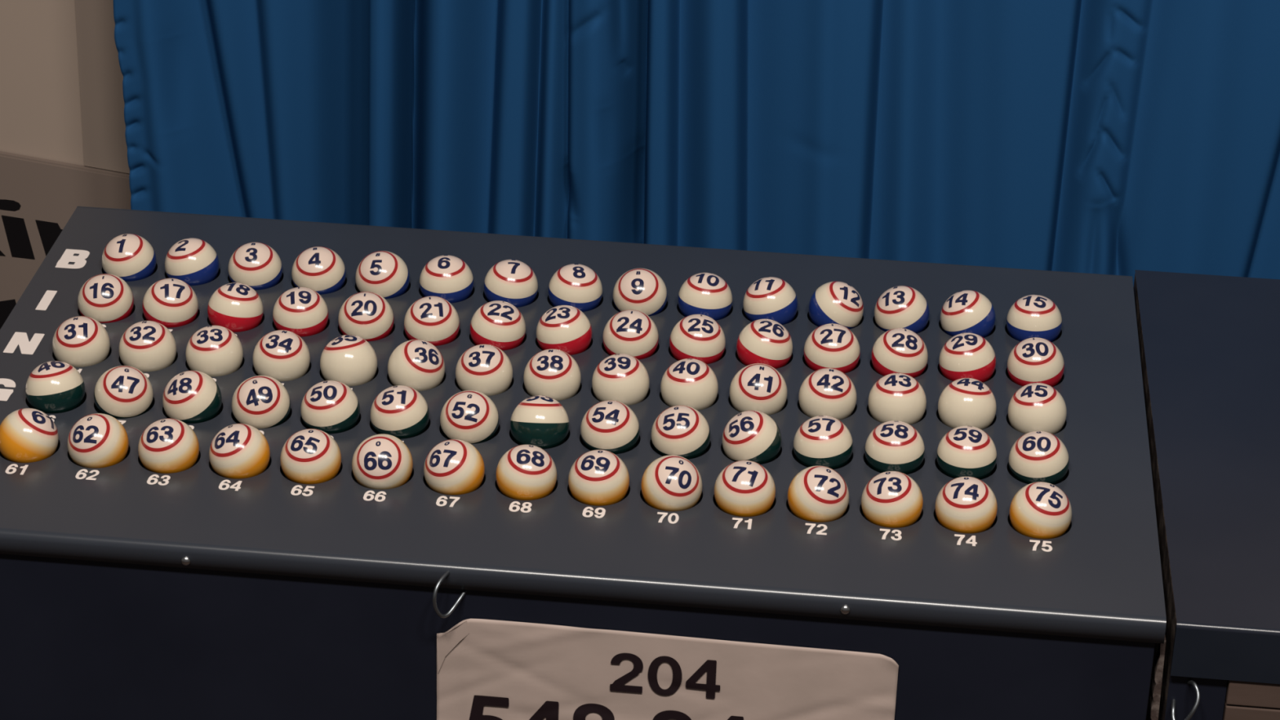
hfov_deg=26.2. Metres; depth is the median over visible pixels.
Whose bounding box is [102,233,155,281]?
ball
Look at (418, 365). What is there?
ball
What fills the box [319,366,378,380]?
socket
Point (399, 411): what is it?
ball
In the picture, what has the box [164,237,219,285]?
ball
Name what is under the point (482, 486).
socket
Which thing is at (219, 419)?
socket
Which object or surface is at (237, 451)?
ball
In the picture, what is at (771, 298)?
ball
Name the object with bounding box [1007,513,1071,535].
socket
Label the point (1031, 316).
ball
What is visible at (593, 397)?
socket
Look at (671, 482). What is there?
ball
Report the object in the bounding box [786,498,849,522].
socket
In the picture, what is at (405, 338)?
socket
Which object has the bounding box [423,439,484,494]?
ball
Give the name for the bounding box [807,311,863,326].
socket
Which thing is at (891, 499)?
ball
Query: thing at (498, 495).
socket
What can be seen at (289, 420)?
socket
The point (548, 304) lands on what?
socket
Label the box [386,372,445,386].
socket
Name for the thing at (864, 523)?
socket
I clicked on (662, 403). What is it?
socket
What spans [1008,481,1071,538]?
ball
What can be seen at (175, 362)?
socket
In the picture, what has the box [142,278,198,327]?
ball
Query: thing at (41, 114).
wall
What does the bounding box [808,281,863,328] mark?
ball
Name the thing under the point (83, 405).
socket
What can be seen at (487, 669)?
sign
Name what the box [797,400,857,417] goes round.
socket
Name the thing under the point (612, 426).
ball
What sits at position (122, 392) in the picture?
ball
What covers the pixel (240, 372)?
socket
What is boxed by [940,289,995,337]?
ball
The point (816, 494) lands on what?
ball
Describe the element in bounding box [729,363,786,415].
ball
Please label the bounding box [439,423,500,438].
socket
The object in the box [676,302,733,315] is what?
socket
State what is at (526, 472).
ball
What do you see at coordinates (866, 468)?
socket
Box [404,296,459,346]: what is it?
ball
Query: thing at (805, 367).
socket
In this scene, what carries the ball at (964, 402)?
on the console at (129, 591)
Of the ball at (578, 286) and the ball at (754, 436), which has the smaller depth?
the ball at (754, 436)
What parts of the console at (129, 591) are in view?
panel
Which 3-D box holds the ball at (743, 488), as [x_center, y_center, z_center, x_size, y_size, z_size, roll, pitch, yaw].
[0.065,0.081,1.705,0.038,0.038,0.038,15,28,28]
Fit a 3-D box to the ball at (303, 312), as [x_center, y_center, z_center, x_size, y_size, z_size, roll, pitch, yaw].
[-0.233,-0.031,1.887,0.038,0.038,0.038,14,27,26]
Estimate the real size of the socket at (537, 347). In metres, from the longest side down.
0.039 x 0.039 x 0.013 m
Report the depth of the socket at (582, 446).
1.77 m
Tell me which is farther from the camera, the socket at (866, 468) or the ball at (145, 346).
the ball at (145, 346)
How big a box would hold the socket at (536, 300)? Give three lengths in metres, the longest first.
0.039 x 0.039 x 0.013 m
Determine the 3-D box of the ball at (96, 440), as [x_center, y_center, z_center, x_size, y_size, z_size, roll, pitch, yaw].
[-0.342,0.053,1.739,0.038,0.038,0.038,14,27,24]
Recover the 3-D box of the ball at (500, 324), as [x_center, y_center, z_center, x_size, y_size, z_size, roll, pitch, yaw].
[-0.097,-0.021,1.875,0.038,0.038,0.038,17,28,30]
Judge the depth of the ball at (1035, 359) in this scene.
1.83 m
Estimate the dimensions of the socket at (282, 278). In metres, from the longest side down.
0.039 x 0.039 x 0.013 m
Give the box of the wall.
[0,0,128,173]
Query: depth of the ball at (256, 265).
1.93 m
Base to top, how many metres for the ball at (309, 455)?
0.038 m
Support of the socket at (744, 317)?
attached to the console at (129, 591)
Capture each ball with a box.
[0,408,58,462]
[25,360,84,413]
[52,315,110,367]
[67,413,128,468]
[77,273,133,323]
[93,365,153,418]
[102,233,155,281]
[119,320,176,372]
[137,417,199,473]
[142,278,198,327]
[162,370,222,423]
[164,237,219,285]
[185,325,243,377]
[207,282,263,332]
[208,423,270,479]
[227,242,282,290]
[231,375,290,428]
[253,329,310,381]
[272,287,328,337]
[280,428,341,484]
[291,246,346,294]
[300,380,359,434]
[320,334,377,386]
[337,291,394,341]
[351,434,413,489]
[355,250,409,298]
[370,385,429,439]
[387,339,444,391]
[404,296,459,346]
[419,254,473,303]
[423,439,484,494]
[440,390,499,444]
[455,344,512,395]
[470,300,525,351]
[483,259,537,307]
[495,444,556,500]
[510,395,568,448]
[523,348,581,400]
[536,305,591,355]
[547,263,602,311]
[568,449,629,506]
[580,400,639,454]
[591,353,649,405]
[602,309,658,359]
[613,267,667,315]
[640,454,702,511]
[651,405,710,459]
[660,358,718,410]
[669,314,725,364]
[677,272,732,320]
[714,460,775,516]
[722,410,782,464]
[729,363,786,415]
[736,319,792,368]
[742,276,797,324]
[787,466,848,522]
[793,415,853,469]
[798,368,856,420]
[804,323,860,373]
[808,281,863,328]
[861,471,923,528]
[864,420,924,474]
[867,373,926,424]
[871,328,928,377]
[874,285,929,333]
[934,476,997,533]
[936,426,996,479]
[937,377,996,429]
[938,333,995,382]
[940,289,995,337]
[1006,294,1062,342]
[1007,337,1064,386]
[1008,382,1066,434]
[1008,431,1069,484]
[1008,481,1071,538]
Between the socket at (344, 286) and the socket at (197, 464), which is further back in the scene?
the socket at (344, 286)
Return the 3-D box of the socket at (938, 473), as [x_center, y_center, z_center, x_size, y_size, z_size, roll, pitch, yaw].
[0.207,0.072,1.752,0.039,0.013,0.039,4,30,5]
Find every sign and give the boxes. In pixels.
[0,151,131,328]
[436,618,898,719]
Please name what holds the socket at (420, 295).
attached to the console at (129, 591)
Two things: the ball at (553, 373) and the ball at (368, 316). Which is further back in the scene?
the ball at (368, 316)
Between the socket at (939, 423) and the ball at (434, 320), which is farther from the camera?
the ball at (434, 320)
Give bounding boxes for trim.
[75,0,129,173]
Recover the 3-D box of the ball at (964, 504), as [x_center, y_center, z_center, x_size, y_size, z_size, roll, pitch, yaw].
[0.201,0.091,1.694,0.038,0.038,0.038,14,27,25]
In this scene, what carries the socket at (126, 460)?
attached to the console at (129, 591)
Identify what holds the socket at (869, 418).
attached to the console at (129, 591)
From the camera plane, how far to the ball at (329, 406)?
1.76 m
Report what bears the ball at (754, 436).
on the console at (129, 591)
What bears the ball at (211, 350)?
on the console at (129, 591)
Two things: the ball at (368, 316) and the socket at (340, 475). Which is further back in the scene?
the ball at (368, 316)
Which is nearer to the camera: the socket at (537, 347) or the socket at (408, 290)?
the socket at (537, 347)
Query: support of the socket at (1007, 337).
attached to the console at (129, 591)
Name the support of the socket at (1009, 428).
attached to the console at (129, 591)
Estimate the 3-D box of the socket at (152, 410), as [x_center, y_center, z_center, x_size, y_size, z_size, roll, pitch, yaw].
[-0.336,0.034,1.797,0.039,0.013,0.039,4,30,5]
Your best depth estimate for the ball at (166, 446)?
1.72 m
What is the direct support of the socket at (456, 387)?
attached to the console at (129, 591)
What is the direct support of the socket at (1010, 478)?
attached to the console at (129, 591)
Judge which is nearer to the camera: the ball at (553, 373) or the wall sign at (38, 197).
the ball at (553, 373)
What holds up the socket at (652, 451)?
attached to the console at (129, 591)
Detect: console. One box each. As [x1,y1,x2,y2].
[0,205,1166,719]
[1133,270,1279,719]
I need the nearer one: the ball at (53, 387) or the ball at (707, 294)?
the ball at (53, 387)
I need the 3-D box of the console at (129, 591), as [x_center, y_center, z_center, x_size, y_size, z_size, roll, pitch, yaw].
[-0.067,0.443,2.001,0.776,0.966,0.440,4,24,5]
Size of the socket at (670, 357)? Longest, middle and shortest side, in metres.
0.039 x 0.039 x 0.013 m
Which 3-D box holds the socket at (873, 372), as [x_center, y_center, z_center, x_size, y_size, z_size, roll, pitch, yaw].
[0.174,0.009,1.859,0.039,0.013,0.039,4,30,5]
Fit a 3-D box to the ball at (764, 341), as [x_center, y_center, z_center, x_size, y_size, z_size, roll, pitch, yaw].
[0.084,-0.009,1.860,0.038,0.038,0.038,14,27,26]
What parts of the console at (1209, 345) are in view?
panel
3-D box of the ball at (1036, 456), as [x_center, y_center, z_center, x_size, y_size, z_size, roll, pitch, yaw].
[0.252,0.064,1.742,0.038,0.038,0.038,17,28,30]
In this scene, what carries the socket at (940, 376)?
attached to the console at (129, 591)
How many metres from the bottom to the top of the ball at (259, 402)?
0.038 m
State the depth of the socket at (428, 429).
1.78 m
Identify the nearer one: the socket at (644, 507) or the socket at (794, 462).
the socket at (644, 507)
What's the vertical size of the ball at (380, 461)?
0.038 m
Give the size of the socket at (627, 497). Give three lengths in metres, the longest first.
0.039 x 0.039 x 0.013 m
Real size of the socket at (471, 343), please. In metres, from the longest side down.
0.039 x 0.039 x 0.013 m
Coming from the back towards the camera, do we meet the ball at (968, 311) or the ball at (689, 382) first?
the ball at (968, 311)
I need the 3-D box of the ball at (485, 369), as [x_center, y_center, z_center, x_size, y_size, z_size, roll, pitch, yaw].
[-0.103,0.009,1.823,0.038,0.038,0.038,14,27,26]
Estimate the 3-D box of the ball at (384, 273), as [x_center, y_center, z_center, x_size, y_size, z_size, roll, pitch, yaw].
[-0.181,-0.058,1.934,0.038,0.038,0.038,15,28,28]
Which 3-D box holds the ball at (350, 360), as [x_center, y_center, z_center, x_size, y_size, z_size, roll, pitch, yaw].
[-0.194,0.002,1.831,0.038,0.038,0.038,14,27,26]
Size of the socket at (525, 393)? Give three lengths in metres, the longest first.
0.039 x 0.039 x 0.013 m
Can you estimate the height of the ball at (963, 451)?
0.038 m
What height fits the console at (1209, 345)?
0.966 m
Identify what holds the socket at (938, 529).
attached to the console at (129, 591)
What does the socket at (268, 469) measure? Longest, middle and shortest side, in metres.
0.039 x 0.039 x 0.013 m
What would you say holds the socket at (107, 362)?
attached to the console at (129, 591)
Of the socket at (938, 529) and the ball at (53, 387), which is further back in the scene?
the ball at (53, 387)
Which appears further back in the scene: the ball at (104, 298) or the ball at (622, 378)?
the ball at (104, 298)
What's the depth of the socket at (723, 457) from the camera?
1.75 m
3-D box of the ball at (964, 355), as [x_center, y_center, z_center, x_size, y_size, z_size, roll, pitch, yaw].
[0.220,0.001,1.849,0.038,0.038,0.038,14,27,26]
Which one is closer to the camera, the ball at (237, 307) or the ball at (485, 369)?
the ball at (485, 369)
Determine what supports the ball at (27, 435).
on the console at (129, 591)
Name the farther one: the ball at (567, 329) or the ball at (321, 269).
the ball at (321, 269)
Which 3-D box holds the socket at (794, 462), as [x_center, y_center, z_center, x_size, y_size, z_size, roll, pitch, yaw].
[0.116,0.065,1.759,0.039,0.013,0.039,4,30,5]
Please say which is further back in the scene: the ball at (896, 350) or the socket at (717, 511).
the ball at (896, 350)
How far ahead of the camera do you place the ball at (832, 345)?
1.84 m
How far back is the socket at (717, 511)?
1.70 m
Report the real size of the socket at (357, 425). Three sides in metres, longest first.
0.039 x 0.039 x 0.013 m
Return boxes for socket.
[0,440,60,459]
[25,391,86,408]
[52,346,111,367]
[67,445,130,464]
[77,303,135,315]
[93,397,155,413]
[102,262,157,274]
[118,351,177,365]
[137,450,200,469]
[142,308,199,320]
[162,403,222,422]
[164,267,220,278]
[185,356,244,377]
[207,313,264,325]
[208,457,271,474]
[227,272,283,283]
[231,408,292,423]
[252,362,311,375]
[272,318,329,330]
[280,462,342,479]
[291,277,346,288]
[300,413,360,428]
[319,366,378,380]
[337,322,395,335]
[351,468,413,484]
[355,282,410,292]
[369,418,430,433]
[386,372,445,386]
[403,328,460,340]
[418,286,474,297]
[422,473,485,489]
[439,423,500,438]
[454,377,513,390]
[469,333,526,345]
[483,291,538,302]
[494,480,557,499]
[509,429,569,444]
[522,382,582,395]
[535,337,592,349]
[546,295,603,306]
[567,484,630,500]
[579,435,640,448]
[591,386,649,400]
[601,341,659,355]
[612,299,667,312]
[640,488,702,511]
[649,438,711,454]
[659,391,719,406]
[668,346,725,359]
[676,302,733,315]
[712,494,776,515]
[720,443,782,460]
[728,395,787,411]
[735,351,793,364]
[742,307,798,321]
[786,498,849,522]
[791,448,853,466]
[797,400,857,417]
[802,354,860,370]
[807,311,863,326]
[859,504,923,528]
[863,453,924,471]
[866,404,926,421]
[870,360,928,375]
[872,315,929,330]
[933,508,997,533]
[934,457,996,477]
[936,408,996,426]
[937,364,995,380]
[938,320,995,336]
[1004,324,1062,340]
[1005,367,1064,385]
[1006,413,1066,432]
[1006,462,1069,482]
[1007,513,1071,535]
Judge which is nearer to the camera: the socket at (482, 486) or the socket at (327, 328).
the socket at (482, 486)
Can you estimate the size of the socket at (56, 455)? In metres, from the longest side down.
0.039 x 0.039 x 0.013 m
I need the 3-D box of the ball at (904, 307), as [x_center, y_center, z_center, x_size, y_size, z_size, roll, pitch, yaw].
[0.181,-0.032,1.904,0.038,0.038,0.038,16,28,28]
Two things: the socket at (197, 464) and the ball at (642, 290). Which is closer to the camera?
the socket at (197, 464)
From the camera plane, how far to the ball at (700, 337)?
1.85 m
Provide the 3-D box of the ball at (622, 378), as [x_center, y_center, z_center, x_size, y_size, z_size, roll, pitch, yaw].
[-0.013,0.015,1.816,0.038,0.038,0.038,15,27,27]
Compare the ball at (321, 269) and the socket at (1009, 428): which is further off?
the ball at (321, 269)
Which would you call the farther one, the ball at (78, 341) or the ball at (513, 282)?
the ball at (513, 282)
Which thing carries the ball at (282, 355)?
on the console at (129, 591)
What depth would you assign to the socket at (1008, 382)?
1.84 m
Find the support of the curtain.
hanging from the wall
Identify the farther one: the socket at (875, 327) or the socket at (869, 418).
the socket at (875, 327)
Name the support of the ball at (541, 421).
on the console at (129, 591)
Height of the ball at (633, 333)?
0.038 m
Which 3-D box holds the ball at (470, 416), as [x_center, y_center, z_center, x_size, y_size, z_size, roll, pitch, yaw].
[-0.110,0.038,1.772,0.038,0.038,0.038,14,27,26]
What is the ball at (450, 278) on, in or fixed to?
on the console at (129, 591)
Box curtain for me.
[113,0,1279,287]
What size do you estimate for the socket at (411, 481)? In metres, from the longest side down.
0.039 x 0.039 x 0.013 m
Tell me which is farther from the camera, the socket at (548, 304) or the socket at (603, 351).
the socket at (548, 304)
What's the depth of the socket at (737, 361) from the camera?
1.86 m
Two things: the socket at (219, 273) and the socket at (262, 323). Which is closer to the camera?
the socket at (262, 323)
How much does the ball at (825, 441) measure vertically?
0.038 m
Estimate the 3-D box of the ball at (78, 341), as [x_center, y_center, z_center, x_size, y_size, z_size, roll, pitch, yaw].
[-0.375,-0.011,1.846,0.038,0.038,0.038,16,28,29]
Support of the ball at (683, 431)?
on the console at (129, 591)
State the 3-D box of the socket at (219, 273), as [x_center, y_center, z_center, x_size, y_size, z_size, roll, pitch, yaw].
[-0.317,-0.056,1.952,0.039,0.013,0.039,4,30,5]
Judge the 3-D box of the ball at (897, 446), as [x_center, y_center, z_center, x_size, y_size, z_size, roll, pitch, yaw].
[0.162,0.058,1.749,0.038,0.038,0.038,14,27,26]
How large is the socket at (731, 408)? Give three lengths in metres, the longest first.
0.039 x 0.039 x 0.013 m
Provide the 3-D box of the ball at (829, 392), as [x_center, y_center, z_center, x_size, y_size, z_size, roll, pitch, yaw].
[0.123,0.024,1.805,0.038,0.038,0.038,14,27,25]
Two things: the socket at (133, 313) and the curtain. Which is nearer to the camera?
the socket at (133, 313)
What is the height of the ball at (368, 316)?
0.038 m
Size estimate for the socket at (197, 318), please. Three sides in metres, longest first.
0.039 x 0.039 x 0.013 m
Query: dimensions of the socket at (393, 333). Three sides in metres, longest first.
0.039 x 0.039 x 0.013 m
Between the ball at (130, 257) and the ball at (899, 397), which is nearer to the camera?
the ball at (899, 397)
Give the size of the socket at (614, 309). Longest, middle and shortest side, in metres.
0.039 x 0.039 x 0.013 m
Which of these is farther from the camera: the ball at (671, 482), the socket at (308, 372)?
the socket at (308, 372)
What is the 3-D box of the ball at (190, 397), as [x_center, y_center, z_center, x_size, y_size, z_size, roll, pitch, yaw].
[-0.291,0.026,1.787,0.038,0.038,0.038,14,27,26]
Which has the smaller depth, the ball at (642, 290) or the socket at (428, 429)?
the socket at (428, 429)
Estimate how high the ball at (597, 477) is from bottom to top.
0.038 m
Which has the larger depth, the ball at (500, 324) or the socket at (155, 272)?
the socket at (155, 272)
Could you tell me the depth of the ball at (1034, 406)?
1.78 m
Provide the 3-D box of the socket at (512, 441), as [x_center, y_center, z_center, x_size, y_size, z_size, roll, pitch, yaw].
[-0.065,0.053,1.774,0.039,0.013,0.039,4,30,5]
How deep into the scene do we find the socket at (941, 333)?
1.90 m

